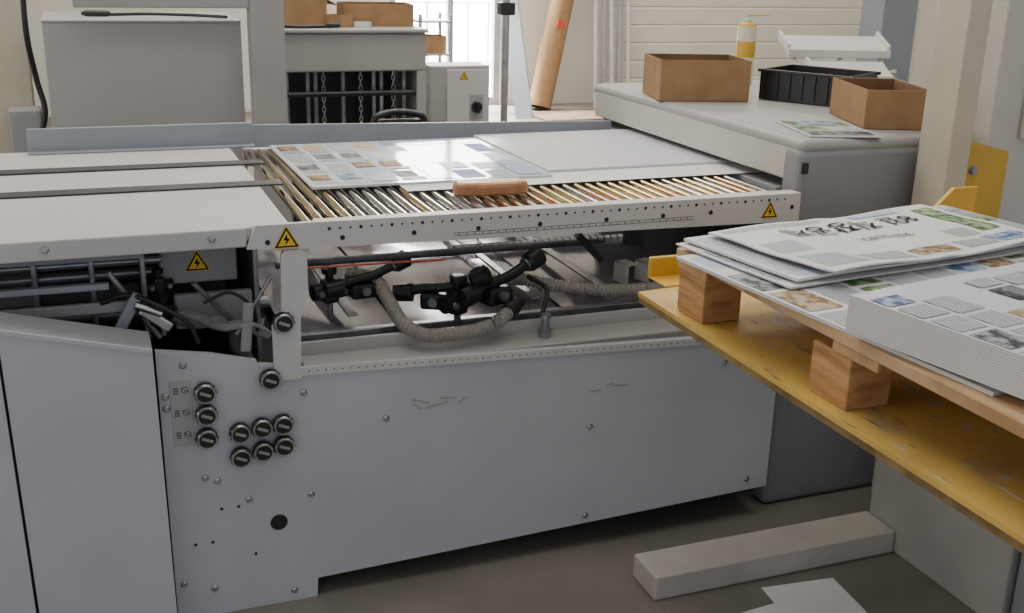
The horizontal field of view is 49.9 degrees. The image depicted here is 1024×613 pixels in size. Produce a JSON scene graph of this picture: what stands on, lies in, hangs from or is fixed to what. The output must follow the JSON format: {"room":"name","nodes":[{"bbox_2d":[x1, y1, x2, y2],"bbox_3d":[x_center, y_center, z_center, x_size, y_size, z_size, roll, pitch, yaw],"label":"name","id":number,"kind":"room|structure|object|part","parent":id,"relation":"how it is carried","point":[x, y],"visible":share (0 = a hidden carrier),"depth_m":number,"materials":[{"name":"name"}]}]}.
{"room":"print shop","nodes":[
{"label":"print shop","id":0,"kind":"room"},
{"bbox_2d":[414,0,491,70],"bbox_3d":[-0.652,-6.016,13.848,7.500,6.000,0.150,-5,19,-20],"label":"window","id":1,"kind":"structure","parent":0,"point":[478,12],"depth_m":14.57,"materials":[{"name":"paint"}]},
{"bbox_2d":[489,71,490,95],"bbox_3d":[-0.154,-2.692,13.362,7.500,0.003,3.040,-5,19,-20],"label":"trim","id":2,"kind":"structure","parent":1,"relation":"attached to","point":[490,71],"depth_m":13.17,"materials":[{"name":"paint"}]},
{"bbox_2d":[396,0,491,64],"bbox_3d":[-0.735,-2.894,12.291,1.506,1.020,0.040,-5,19,-20],"label":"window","id":3,"kind":"structure","parent":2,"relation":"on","point":[487,61],"depth_m":12.27,"materials":[{"name":"grey paint"}]},
{"bbox_3d":[-0.943,-2.874,12.213,0.032,1.020,0.032,-5,19,-20],"label":"post","id":4,"kind":"part","parent":3,"relation":"part of","materials":[{"name":"grey paint"}]},
{"bbox_3d":[-0.726,-3.359,12.138,1.500,0.040,0.040,-5,19,-20],"label":"rail","id":5,"kind":"part","parent":3,"relation":"part of","materials":[{"name":"grey paint"}]},
{"bbox_3d":[-0.742,-2.741,12.339,1.500,0.040,0.040,-5,19,-20],"label":"rail","id":6,"kind":"part","parent":3,"relation":"part of","materials":[{"name":"grey paint"}]},
{"bbox_3d":[-0.495,-2.917,12.380,0.032,1.020,0.032,-5,19,-20],"label":"post","id":7,"kind":"part","parent":3,"relation":"part of","materials":[{"name":"grey paint"}]},
{"bbox_3d":[-0.271,-2.938,12.464,0.032,1.020,0.032,-5,19,-20],"label":"post","id":8,"kind":"part","parent":3,"relation":"part of","materials":[{"name":"grey paint"}]},
{"bbox_2d":[26,0,921,116],"bbox_3d":[-1.389,-4.127,10.561,13.500,4.400,0.160,-5,19,-20],"label":"wall","id":9,"kind":"structure","parent":0,"point":[656,26],"depth_m":12.03,"materials":[{"name":"paint"}]},
{"bbox_2d":[391,0,499,104],"bbox_3d":[-0.669,-3.575,11.027,1.170,3.100,0.080,-5,19,-20],"label":"door","id":10,"kind":"structure","parent":9,"relation":"in","point":[493,99],"depth_m":11.46,"materials":[{"name":"grey paint"}]},
{"bbox_2d":[46,102,975,612],"bbox_3d":[0.195,-0.631,7.212,13.500,0.100,17.000,-5,19,-20],"label":"floor","id":11,"kind":"structure","parent":0,"point":[587,567],"depth_m":2.92,"materials":[{"name":"concrete"}]},
{"bbox_2d":[0,0,47,152],"bbox_3d":[-2.300,-1.117,4.787,0.483,2.200,0.613,-5,19,-20],"label":"tall cabinet","id":12,"kind":"object","parent":11,"relation":"on","point":[19,76],"visible":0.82,"depth_m":4.78,"materials":[{"name":"beige metal"}]},
{"bbox_2d":[41,11,247,170],"bbox_3d":[-1.669,-0.697,5.078,0.801,1.252,0.604,-5,19,-20],"label":"cabinet","id":13,"kind":"object","parent":11,"relation":"on","point":[111,70],"visible":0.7,"depth_m":4.68,"materials":[{"name":"grey metal"}]},
{"bbox_3d":[-1.654,-1.287,4.887,0.801,0.012,0.604,-5,19,-20],"label":"plate","id":14,"kind":"part","parent":13,"relation":"part of","materials":[{"name":"white metal"}]},
{"bbox_2d":[81,10,227,18],"bbox_3d":[-1.548,-1.275,4.796,0.616,0.026,0.115,0,18,-6],"label":"tool","id":15,"kind":"object","parent":13,"relation":"on","point":[100,13],"visible":1,"depth_m":4.75,"materials":[{"name":"black plastic"}]},
{"bbox_2d":[72,0,291,221],"bbox_3d":[-1.379,-0.893,4.656,0.830,1.900,0.120,-5,19,-20],"label":"gantry","id":16,"kind":"object","parent":11,"relation":"on","point":[265,18],"visible":0.58,"depth_m":4.67,"materials":[{"name":"metal"}]},
{"bbox_3d":[-1.434,-1.258,4.511,0.690,0.060,0.080,-5,19,-20],"label":"arm","id":17,"kind":"part","parent":16,"relation":"part of","materials":[{"name":"paint"}]},
{"bbox_3d":[-1.057,-0.924,4.776,0.140,1.900,0.120,-5,19,-20],"label":"post","id":18,"kind":"part","parent":16,"relation":"part of","materials":[{"name":"metal"}]},
{"bbox_2d":[285,26,428,221],"bbox_3d":[-0.910,-0.900,5.883,0.780,1.178,0.640,-5,19,-20],"label":"machine","id":19,"kind":"object","parent":11,"relation":"on","point":[353,74],"visible":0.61,"depth_m":5.58,"materials":[{"name":"paint"}]},
{"bbox_2d":[284,0,336,24],"bbox_3d":[-1.070,-1.533,5.646,0.277,0.163,0.266,-8,20,-26],"label":"cardboard box","id":20,"kind":"object","parent":19,"relation":"on","point":[296,12],"visible":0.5,"depth_m":5.53,"materials":[{"name":"brown cardboard"}]},
{"bbox_2d":[284,22,339,27],"bbox_3d":[-0.985,-1.384,5.411,0.282,0.028,0.042,-5,19,-20],"label":"tool","id":21,"kind":"object","parent":19,"relation":"on","point":[328,24],"visible":0.98,"depth_m":5.42,"materials":[{"name":"black plastic"}]},
{"bbox_3d":[-0.950,-0.984,5.567,0.018,0.426,0.018,9,20,22],"label":"hanging chain","id":22,"kind":"part","parent":19,"relation":"part of","materials":[{"name":"metal"}]},
{"bbox_2d":[326,14,352,26],"bbox_3d":[-0.873,-1.445,5.557,0.100,0.060,0.100,-12,23,-36],"label":"cardboard box","id":23,"kind":"object","parent":19,"relation":"on","point":[346,20],"visible":0.85,"depth_m":5.52,"materials":[{"name":"brown cardboard"}]},
{"bbox_3d":[-0.967,-0.837,6.022,0.660,0.970,0.050,-5,19,-20],"label":"panel","id":24,"kind":"part","parent":19,"relation":"part of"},
{"bbox_3d":[-0.812,-1.073,5.548,0.680,0.028,0.028,-5,19,-20],"label":"cross rod","id":25,"kind":"part","parent":19,"relation":"part of","materials":[{"name":"grey metal"}]},
{"bbox_3d":[-0.773,-1.000,5.634,0.018,0.426,0.018,9,20,22],"label":"hanging chain","id":26,"kind":"part","parent":19,"relation":"part of","materials":[{"name":"metal"}]},
{"bbox_2d":[354,21,371,27],"bbox_3d":[-0.756,-1.426,5.565,0.089,0.025,0.089,-5,19,-20],"label":"tape roll","id":27,"kind":"object","parent":19,"relation":"on","point":[359,24],"visible":1,"depth_m":5.53,"materials":[{"name":"white paint"}]},
{"bbox_2d":[336,1,413,25],"bbox_3d":[-0.717,-1.530,5.750,0.360,0.110,0.240,-4,19,-18],"label":"cardboard box","id":28,"kind":"object","parent":19,"relation":"on","point":[377,13],"visible":0.8,"depth_m":5.65,"materials":[{"name":"brown cardboard"}]},
{"bbox_3d":[-0.615,-1.016,5.693,0.018,0.426,0.018,9,20,22],"label":"hanging chain","id":29,"kind":"part","parent":19,"relation":"part of","materials":[{"name":"metal"}]},
{"bbox_3d":[-0.582,-0.833,6.039,0.050,0.970,0.600,-5,19,-20],"label":"leg panel","id":30,"kind":"part","parent":19,"relation":"part of","materials":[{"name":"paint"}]},
{"bbox_2d":[354,109,433,215],"bbox_3d":[-0.416,-0.391,4.819,0.490,0.889,0.547,-5,19,-20],"label":"office chair","id":31,"kind":"object","parent":11,"relation":"on","point":[421,117],"visible":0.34,"depth_m":4.86,"materials":[{"name":"black plastic"}]},
{"bbox_3d":[-0.441,-0.413,4.807,0.440,0.060,0.370,-5,19,-20],"label":"seat","id":32,"kind":"part","parent":31,"relation":"part of","materials":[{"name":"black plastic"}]},
{"bbox_3d":[-0.507,-0.735,4.901,0.268,0.291,0.066,-5,19,-20],"label":"backrest","id":33,"kind":"part","parent":31,"relation":"part of","materials":[{"name":"black plastic"}]},
{"bbox_2d":[0,120,800,612],"bbox_3d":[-0.695,0.085,3.097,2.745,1.038,1.340,-5,19,-20],"label":"machine","id":34,"kind":"object","parent":11,"relation":"on","point":[224,403],"visible":0.86,"depth_m":2.75,"materials":[{"name":"white paint"}]},
{"bbox_3d":[-1.380,0.374,2.230,0.711,0.990,0.115,-5,19,-20],"label":"panel","id":35,"kind":"part","parent":34,"relation":"part of","materials":[{"name":"grey metal"}]},
{"bbox_3d":[-1.178,-0.060,2.756,0.012,0.340,0.640,-5,19,-20],"label":"frame plate","id":36,"kind":"part","parent":34,"relation":"part of","materials":[{"name":"grey metal"}]},
{"bbox_3d":[-0.918,0.408,2.426,0.304,0.826,0.120,-5,19,-20],"label":"panel","id":37,"kind":"part","parent":34,"relation":"part of","materials":[{"name":"grey metal"}]},
{"bbox_3d":[-1.066,-0.071,2.798,0.012,0.340,0.640,-5,19,-20],"label":"frame plate","id":38,"kind":"part","parent":34,"relation":"part of","materials":[{"name":"grey metal"}]},
{"bbox_3d":[-1.301,-0.177,3.153,1.000,0.370,0.020,-5,19,-20],"label":"panel","id":39,"kind":"part","parent":34,"relation":"part of","materials":[{"name":"grey metal"}]},
{"bbox_3d":[-0.865,0.028,2.461,0.080,0.121,0.020,-5,19,-20],"label":"lever arm","id":40,"kind":"part","parent":34,"relation":"part of","materials":[{"name":"grey metal"}]},
{"bbox_3d":[-0.854,-0.002,2.489,0.114,0.177,0.014,-10,21,-31],"label":"linkage rod","id":41,"kind":"part","parent":34,"relation":"part of","materials":[{"name":"grey metal"}]},
{"bbox_3d":[-0.964,-0.081,2.837,0.012,0.340,0.640,-5,19,-20],"label":"frame plate","id":42,"kind":"part","parent":34,"relation":"part of","materials":[{"name":"grey metal"}]},
{"bbox_3d":[-0.803,0.028,2.481,0.074,0.066,0.010,-5,19,-20],"label":"lever arm","id":43,"kind":"part","parent":34,"relation":"part of","materials":[{"name":"metal"}]},
{"bbox_3d":[-0.754,0.245,2.520,0.048,0.163,0.004,-5,19,-20],"label":"label plate","id":44,"kind":"part","parent":34,"relation":"part of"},
{"bbox_3d":[-0.701,0.196,2.510,0.051,0.051,0.032,-5,19,-20],"label":"knob","id":45,"kind":"part","parent":34,"relation":"part of","materials":[{"name":"black plastic"}]},
{"bbox_3d":[-0.702,0.248,2.526,0.051,0.051,0.032,-5,19,-20],"label":"knob","id":46,"kind":"part","parent":34,"relation":"part of","materials":[{"name":"black plastic"}]},
{"bbox_3d":[-0.705,0.304,2.544,0.051,0.051,0.032,-5,19,-20],"label":"knob","id":47,"kind":"part","parent":34,"relation":"part of","materials":[{"name":"black plastic"}]},
{"bbox_3d":[-0.692,-0.004,2.571,0.012,0.138,0.121,17,24,39],"label":"linkage rod","id":48,"kind":"part","parent":34,"relation":"part of","materials":[{"name":"grey metal"}]},
{"bbox_3d":[-0.709,0.005,2.618,0.180,0.085,0.020,-5,19,-20],"label":"shield plate","id":49,"kind":"part","parent":34,"relation":"part of","materials":[{"name":"grey paint"}]},
{"bbox_3d":[-0.635,0.294,2.569,0.051,0.051,0.032,-5,19,-20],"label":"knob","id":50,"kind":"part","parent":34,"relation":"part of","materials":[{"name":"black plastic"}]},
{"bbox_3d":[-0.638,0.353,2.588,0.051,0.051,0.032,-5,19,-20],"label":"knob","id":51,"kind":"part","parent":34,"relation":"part of","materials":[{"name":"black plastic"}]},
{"bbox_3d":[-0.726,-0.104,2.925,0.012,0.340,0.640,-5,19,-20],"label":"frame plate","id":52,"kind":"part","parent":34,"relation":"part of","materials":[{"name":"grey metal"}]},
{"bbox_3d":[-0.617,0.049,2.563,0.036,0.121,0.010,-5,19,-20],"label":"lever arm","id":53,"kind":"part","parent":34,"relation":"part of","materials":[{"name":"grey paint"}]},
{"bbox_3d":[-0.605,-0.002,2.574,0.094,0.136,0.010,-8,20,-27],"label":"linkage rod","id":54,"kind":"part","parent":34,"relation":"part of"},
{"bbox_3d":[-0.227,-0.530,3.702,1.330,0.055,0.030,-5,19,-20],"label":"rail","id":55,"kind":"part","parent":34,"relation":"part of","materials":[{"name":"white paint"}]},
{"bbox_3d":[-0.588,0.284,2.585,0.051,0.051,0.032,-5,19,-20],"label":"knob","id":56,"kind":"part","parent":34,"relation":"part of","materials":[{"name":"black plastic"}]},
{"bbox_3d":[-0.589,0.341,2.603,0.051,0.051,0.032,-5,19,-20],"label":"knob","id":57,"kind":"part","parent":34,"relation":"part of","materials":[{"name":"black plastic"}]},
{"bbox_3d":[-0.562,0.169,2.556,0.051,0.051,0.032,-5,19,-20],"label":"knob","id":58,"kind":"part","parent":34,"relation":"part of","materials":[{"name":"black plastic"}]},
{"bbox_3d":[-0.525,0.036,2.527,0.051,0.051,0.032,-5,19,-20],"label":"knob","id":59,"kind":"part","parent":34,"relation":"part of","materials":[{"name":"black plastic"}]},
{"bbox_3d":[-0.542,0.278,2.601,0.051,0.051,0.032,-5,19,-20],"label":"knob","id":60,"kind":"part","parent":34,"relation":"part of","materials":[{"name":"black plastic"}]},
{"bbox_3d":[-0.543,0.330,2.618,0.051,0.051,0.032,-5,19,-20],"label":"knob","id":61,"kind":"part","parent":34,"relation":"part of","materials":[{"name":"black plastic"}]},
{"bbox_3d":[-0.327,-0.103,2.658,0.340,0.010,0.005,-5,19,-20],"label":"thin rod","id":62,"kind":"part","parent":34,"relation":"part of","materials":[{"name":"black metal"}]},
{"bbox_3d":[-0.133,-0.117,3.455,1.300,0.046,0.880,-5,19,-20],"label":"guide plate","id":63,"kind":"part","parent":34,"relation":"part of","materials":[{"name":"grey metal"}]},
{"bbox_3d":[-0.031,0.357,2.862,1.667,0.698,0.025,-5,19,-20],"label":"panel","id":64,"kind":"part","parent":34,"relation":"part of","materials":[{"name":"white paint"}]},
{"bbox_3d":[0.049,0.023,3.047,1.310,0.022,0.025,-5,19,-20],"label":"mounting rail","id":65,"kind":"part","parent":34,"relation":"part of","materials":[{"name":"grey metal"}]},
{"bbox_2d":[452,178,527,196],"bbox_3d":[-0.057,-0.316,2.899,0.205,0.033,0.078,-5,19,-20],"label":"wooden block","id":66,"kind":"object","parent":34,"relation":"on","point":[490,186],"visible":1,"depth_m":2.87,"materials":[{"name":"brown wood"}]},
{"bbox_3d":[0.084,-0.211,2.721,1.461,0.080,0.049,-5,19,-20],"label":"rail","id":67,"kind":"part","parent":34,"relation":"part of","materials":[{"name":"white metal"}]},
{"bbox_3d":[0.088,0.050,2.934,0.036,0.062,0.036,-5,19,-20],"label":"valve knob","id":68,"kind":"part","parent":34,"relation":"part of","materials":[{"name":"grey metal"}]},
{"bbox_2d":[399,146,762,191],"bbox_3d":[0.131,-0.458,3.408,1.140,0.001,0.700,-5,19,-20],"label":"blank sheet","id":69,"kind":"object","parent":34,"relation":"on","point":[719,168],"visible":0.21,"depth_m":3.20,"materials":[{"name":"paper"}]},
{"bbox_2d":[269,137,552,189],"bbox_3d":[-0.325,-0.439,3.296,0.692,0.008,0.667,-5,19,-20],"label":"printed sheet","id":70,"kind":"object","parent":69,"relation":"on","point":[421,161],"visible":1,"depth_m":3.24,"materials":[{"name":"paper"}]},
{"bbox_2d":[474,129,735,171],"bbox_3d":[0.284,-0.516,3.584,0.646,0.007,0.646,-5,19,-20],"label":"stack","id":71,"kind":"object","parent":69,"relation":"on","point":[563,151],"visible":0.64,"depth_m":3.52,"materials":[{"name":"paper"}]},
{"bbox_3d":[0.201,-0.155,2.866,0.096,0.094,0.020,-11,22,-34],"label":"lever","id":72,"kind":"part","parent":34,"relation":"part of","materials":[{"name":"black plastic"}]},
{"bbox_3d":[0.311,-0.192,2.892,0.030,0.060,0.030,-5,19,-20],"label":"lever mount","id":73,"kind":"part","parent":34,"relation":"part of","materials":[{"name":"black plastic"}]},
{"bbox_2d":[414,12,452,61],"bbox_3d":[-0.783,-2.304,10.537,0.330,0.980,0.380,-5,19,-20],"label":"storage rack","id":74,"kind":"object","parent":11,"relation":"on","point":[419,20],"visible":0.37,"depth_m":10.35,"materials":[{"name":"grey metal"}]},
{"bbox_3d":[-0.860,-2.239,10.330,0.030,0.980,0.030,-5,19,-20],"label":"post","id":75,"kind":"part","parent":74,"relation":"part of","materials":[{"name":"grey metal"}]},
{"bbox_2d":[414,18,449,22],"bbox_3d":[-0.772,-2.704,10.407,0.330,0.020,0.380,-5,19,-20],"label":"shelf","id":76,"kind":"object","parent":74,"relation":"attached to","point":[419,20],"depth_m":10.28,"materials":[{"name":"grey metal"}]},
{"bbox_2d":[426,34,445,52],"bbox_3d":[-0.769,-2.502,10.465,0.220,0.160,0.240,-6,20,-23],"label":"cardboard box","id":77,"kind":"object","parent":74,"relation":"on","point":[435,43],"visible":0.51,"depth_m":10.37,"materials":[{"name":"brown cardboard"}]},
{"bbox_2d":[426,52,449,55],"bbox_3d":[-0.780,-2.418,10.500,0.330,0.020,0.380,-5,19,-20],"label":"shelf","id":78,"kind":"object","parent":74,"relation":"attached to","point":[427,54],"depth_m":10.35,"materials":[{"name":"grey metal"}]},
{"bbox_3d":[-0.706,-2.369,10.744,0.030,0.980,0.030,-5,19,-20],"label":"post","id":79,"kind":"part","parent":74,"relation":"part of","materials":[{"name":"grey metal"}]},
{"bbox_3d":[-0.580,-2.266,10.434,0.030,0.980,0.030,-5,19,-20],"label":"post","id":80,"kind":"part","parent":74,"relation":"part of","materials":[{"name":"grey metal"}]},
{"bbox_2d":[425,62,489,121],"bbox_3d":[-0.332,-0.935,6.422,0.360,0.940,0.280,-5,19,-20],"label":"control box","id":81,"kind":"object","parent":11,"relation":"on","point":[455,91],"visible":0.61,"depth_m":6.25,"materials":[{"name":"paint"}]},
{"bbox_3d":[-0.254,-1.151,6.285,0.250,0.400,0.010,-5,19,-20],"label":"door","id":82,"kind":"part","parent":81,"relation":"part of","materials":[{"name":"grey metal"}]},
{"bbox_2d":[469,94,482,118],"bbox_3d":[-0.204,-1.144,6.298,0.080,0.140,0.006,-5,19,-20],"label":"switch plate","id":83,"kind":"object","parent":81,"relation":"attached to","point":[473,98],"depth_m":6.29,"materials":[{"name":"grey paint"}]},
{"bbox_2d":[471,101,482,112],"bbox_3d":[-0.196,-1.136,6.276,0.064,0.064,0.044,-5,19,-20],"label":"switch","id":84,"kind":"object","parent":81,"relation":"attached to","point":[476,106],"depth_m":6.28,"materials":[{"name":"black plastic"}]},
{"bbox_2d":[497,0,514,120],"bbox_3d":[-0.035,-2.055,7.206,0.100,2.600,0.080,-5,19,-20],"label":"stand","id":85,"kind":"object","parent":11,"relation":"on","point":[506,8],"visible":0.73,"depth_m":7.30,"materials":[{"name":"metal"}]},
{"bbox_2d":[498,0,532,118],"bbox_3d":[0.012,-2.614,10.956,0.234,1.350,0.963,-3,18,-13],"label":"leaning board","id":86,"kind":"object","parent":11,"relation":"on","point":[518,73],"visible":0.89,"depth_m":10.88,"materials":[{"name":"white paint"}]},
{"bbox_2d":[530,0,573,108],"bbox_3d":[0.498,-3.040,11.265,0.754,1.994,0.259,-16,25,-42],"label":"cardboard tube","id":87,"kind":"object","parent":11,"relation":"on","point":[559,11],"visible":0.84,"depth_m":11.24,"materials":[{"name":"brown cardboard"}]},
{"bbox_2d":[532,110,601,120],"bbox_3d":[0.789,-1.920,11.032,1.200,0.019,0.600,-5,19,-20],"label":"floor mat","id":88,"kind":"object","parent":11,"relation":"on","point":[564,115],"visible":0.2,"depth_m":10.88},
{"bbox_2d":[593,0,597,107],"bbox_3d":[0.869,-3.245,11.428,0.042,2.306,0.376,-3,19,-14],"label":"pipe","id":89,"kind":"object","parent":11,"relation":"on","point":[595,2],"visible":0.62,"depth_m":11.51,"materials":[{"name":"white metal"}]},
{"bbox_2d":[600,0,606,82],"bbox_3d":[0.962,-3.254,11.462,0.058,2.309,0.395,-2,18,-11],"label":"pipe","id":90,"kind":"object","parent":11,"relation":"on","point":[603,2],"visible":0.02,"depth_m":11.52,"materials":[{"name":"grey metal"}]},
{"bbox_2d":[609,0,613,82],"bbox_3d":[1.037,-3.261,11.490,0.043,2.306,0.374,-4,19,-17],"label":"pipe","id":91,"kind":"object","parent":11,"relation":"on","point":[611,64],"visible":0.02,"depth_m":11.56,"materials":[{"name":"grey metal"}]},
{"bbox_2d":[615,0,623,82],"bbox_3d":[1.135,-3.270,11.527,0.068,2.310,0.406,-1,18,-9],"label":"pipe","id":92,"kind":"object","parent":11,"relation":"on","point":[619,21],"visible":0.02,"depth_m":11.58,"materials":[{"name":"grey metal"}]},
{"bbox_2d":[626,0,629,82],"bbox_3d":[1.219,-3.278,11.558,0.043,2.306,0.375,-4,19,-15],"label":"pipe","id":93,"kind":"object","parent":11,"relation":"on","point":[627,1],"visible":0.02,"depth_m":11.63,"materials":[{"name":"grey metal"}]},
{"bbox_2d":[595,80,920,502],"bbox_3d":[1.066,-0.169,3.919,1.150,1.100,1.328,-5,19,-20],"label":"machine housing","id":94,"kind":"object","parent":11,"relation":"on","point":[835,177],"visible":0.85,"depth_m":3.29,"materials":[{"name":"paint"}]},
{"bbox_3d":[0.834,-0.435,4.458,1.060,0.860,0.030,-5,19,-20],"label":"panel","id":95,"kind":"part","parent":94,"relation":"part of","materials":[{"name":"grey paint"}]},
{"bbox_2d":[642,53,751,101],"bbox_3d":[0.633,-0.793,3.799,0.310,0.135,0.240,-1,18,-7],"label":"cardboard box","id":96,"kind":"object","parent":94,"relation":"on","point":[666,77],"visible":1,"depth_m":3.69,"materials":[{"name":"brown cardboard"}]},
{"bbox_3d":[0.764,-0.523,3.705,0.500,0.020,1.180,-5,19,-20],"label":"infeed plate","id":97,"kind":"part","parent":94,"relation":"part of","materials":[{"name":"grey paint"}]},
{"bbox_2d":[736,13,768,83],"bbox_3d":[0.912,-0.989,4.219,0.107,0.262,0.071,-5,19,-20],"label":"pump bottle","id":98,"kind":"object","parent":94,"relation":"on","point":[747,30],"visible":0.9,"depth_m":4.17,"materials":[{"name":"yellow paint"}]},
{"bbox_2d":[758,64,880,106],"bbox_3d":[1.053,-0.761,3.787,0.336,0.104,0.256,15,23,36],"label":"plastic tray","id":99,"kind":"object","parent":94,"relation":"on","point":[794,83],"visible":0.77,"depth_m":3.73,"materials":[{"name":"black plastic"}]},
{"bbox_2d":[774,120,882,137],"bbox_3d":[0.907,-0.513,3.172,0.210,0.004,0.290,-1,18,-7],"label":"leaflet","id":100,"kind":"object","parent":94,"relation":"on","point":[841,129],"visible":1,"depth_m":3.15,"materials":[{"name":"paper"}]},
{"bbox_3d":[0.999,0.053,3.269,0.528,1.075,0.082,-5,19,-20],"label":"panel","id":101,"kind":"part","parent":94,"relation":"part of","materials":[{"name":"paint"}]},
{"bbox_2d":[777,30,896,78],"bbox_3d":[1.229,-0.920,4.131,0.400,0.206,0.281,-1,18,-7],"label":"rack","id":102,"kind":"object","parent":94,"relation":"on","point":[877,47],"visible":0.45,"depth_m":4.14,"materials":[{"name":"white metal"}]},
{"bbox_3d":[1.059,-0.898,4.117,0.024,0.163,0.280,-1,18,-7],"label":"leg","id":103,"kind":"part","parent":102,"relation":"part of","materials":[{"name":"white paint"}]},
{"bbox_2d":[777,30,890,58],"bbox_3d":[1.222,-0.997,4.179,0.400,0.090,0.141,-1,18,-7],"label":"shelf","id":104,"kind":"object","parent":102,"relation":"attached to","point":[807,46],"depth_m":4.15,"materials":[{"name":"white metal"}]},
{"bbox_2d":[804,57,894,78],"bbox_3d":[1.247,-0.873,4.069,0.300,0.084,0.131,-1,18,-7],"label":"shelf","id":105,"kind":"object","parent":102,"relation":"attached to","point":[879,66],"depth_m":4.09,"materials":[{"name":"white paint"}]},
{"bbox_3d":[1.397,-0.902,4.157,0.024,0.163,0.280,-1,18,-7],"label":"leg","id":106,"kind":"part","parent":102,"relation":"part of","materials":[{"name":"white paint"}]},
{"bbox_2d":[829,77,926,129],"bbox_3d":[1.118,-0.619,3.341,0.200,0.112,0.330,1,18,-2],"label":"cardboard box","id":107,"kind":"object","parent":94,"relation":"on","point":[866,103],"visible":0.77,"depth_m":3.20,"materials":[{"name":"brown cardboard"}]},
{"bbox_2d":[743,596,818,612],"bbox_3d":[0.709,0.803,2.668,0.210,0.001,0.297,-8,20,-26],"label":"loose paper","id":108,"kind":"object","parent":11,"relation":"on","point":[795,604],"visible":1,"depth_m":2.79,"materials":[{"name":"white paper"}]},
{"bbox_2d":[762,578,866,612],"bbox_3d":[0.792,0.774,2.768,0.210,0.001,0.295,-3,19,-15],"label":"loose paper","id":109,"kind":"object","parent":11,"relation":"on","point":[823,595],"visible":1,"depth_m":2.85,"materials":[{"name":"white paper"}]},
{"bbox_2d":[633,0,1023,612],"bbox_3d":[1.102,-0.213,1.952,1.245,2.400,2.090,-5,19,-20],"label":"lift","id":110,"kind":"object","parent":11,"relation":"on","point":[947,489],"visible":0.7,"depth_m":2.79,"materials":[{"name":"yellow paint"}]},
{"bbox_2d":[676,247,1023,438],"bbox_3d":[0.933,0.082,1.942,0.800,0.134,1.200,-5,19,-20],"label":"wooden pallet","id":111,"kind":"object","parent":110,"relation":"on","point":[850,372],"visible":0.25,"depth_m":1.85,"materials":[{"name":"brown wood"}]},
{"bbox_2d":[676,253,1023,396],"bbox_3d":[0.829,-0.030,2.048,0.720,0.008,0.780,-8,20,-26],"label":"printed sheets","id":112,"kind":"object","parent":111,"relation":"on","point":[827,304],"visible":0.27,"depth_m":2.03,"materials":[{"name":"paper"}]},
{"bbox_2d":[676,242,1023,288],"bbox_3d":[0.774,-0.133,2.333,0.800,0.008,0.345,-8,20,-28],"label":"newspaper","id":113,"kind":"object","parent":112,"relation":"on","point":[771,277],"visible":0.15,"depth_m":2.15,"materials":[{"name":"paper"}]},
{"bbox_2d":[684,205,1023,281],"bbox_3d":[0.784,-0.145,2.342,0.790,0.011,0.335,-9,21,-28],"label":"newspaper","id":114,"kind":"object","parent":113,"relation":"on","point":[798,272],"visible":0.24,"depth_m":2.17,"materials":[{"name":"paper"}]},
{"bbox_2d":[708,204,1023,272],"bbox_3d":[0.780,-0.150,2.313,0.650,0.020,0.355,-9,21,-29],"label":"newspaper","id":115,"kind":"object","parent":114,"relation":"on","point":[912,233],"visible":1,"depth_m":2.29,"materials":[{"name":"paper"}]},
{"bbox_2d":[845,262,1023,399],"bbox_3d":[0.977,0.047,1.690,0.660,0.062,0.600,-9,21,-30],"label":"stack","id":116,"kind":"object","parent":112,"relation":"on","point":[970,325],"visible":1,"depth_m":1.68,"materials":[{"name":"paper"}]},
{"bbox_2d":[855,0,918,81],"bbox_3d":[1.646,-1.515,4.707,0.180,3.200,0.150,-5,19,-20],"label":"steel column","id":117,"kind":"structure","parent":11,"relation":"on","point":[895,20],"depth_m":4.75,"materials":[{"name":"grey metal"}]},
{"bbox_2d":[964,0,1023,224],"bbox_3d":[1.730,-0.639,3.313,1.150,2.400,0.137,-5,19,-20],"label":"tall cabinet","id":118,"kind":"object","parent":11,"relation":"on","point":[996,156],"visible":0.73,"depth_m":3.18,"materials":[{"name":"white paint"}]},
{"bbox_3d":[1.323,-0.341,3.188,0.250,0.290,0.010,-5,19,-20],"label":"lock plate","id":119,"kind":"part","parent":118,"relation":"part of","materials":[{"name":"yellow paint"}]},
{"bbox_3d":[1.897,-1.154,3.163,0.850,1.320,0.013,-5,19,-20],"label":"door","id":120,"kind":"part","parent":118,"relation":"part of","materials":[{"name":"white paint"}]},
{"bbox_2d":[911,0,938,87],"bbox_3d":[7.309,-2.805,7.191,0.150,4.400,13.150,-5,19,-20],"label":"wall","id":121,"kind":"structure","parent":0,"point":[926,27],"depth_m":13.20,"materials":[{"name":"paint"}]}
]}

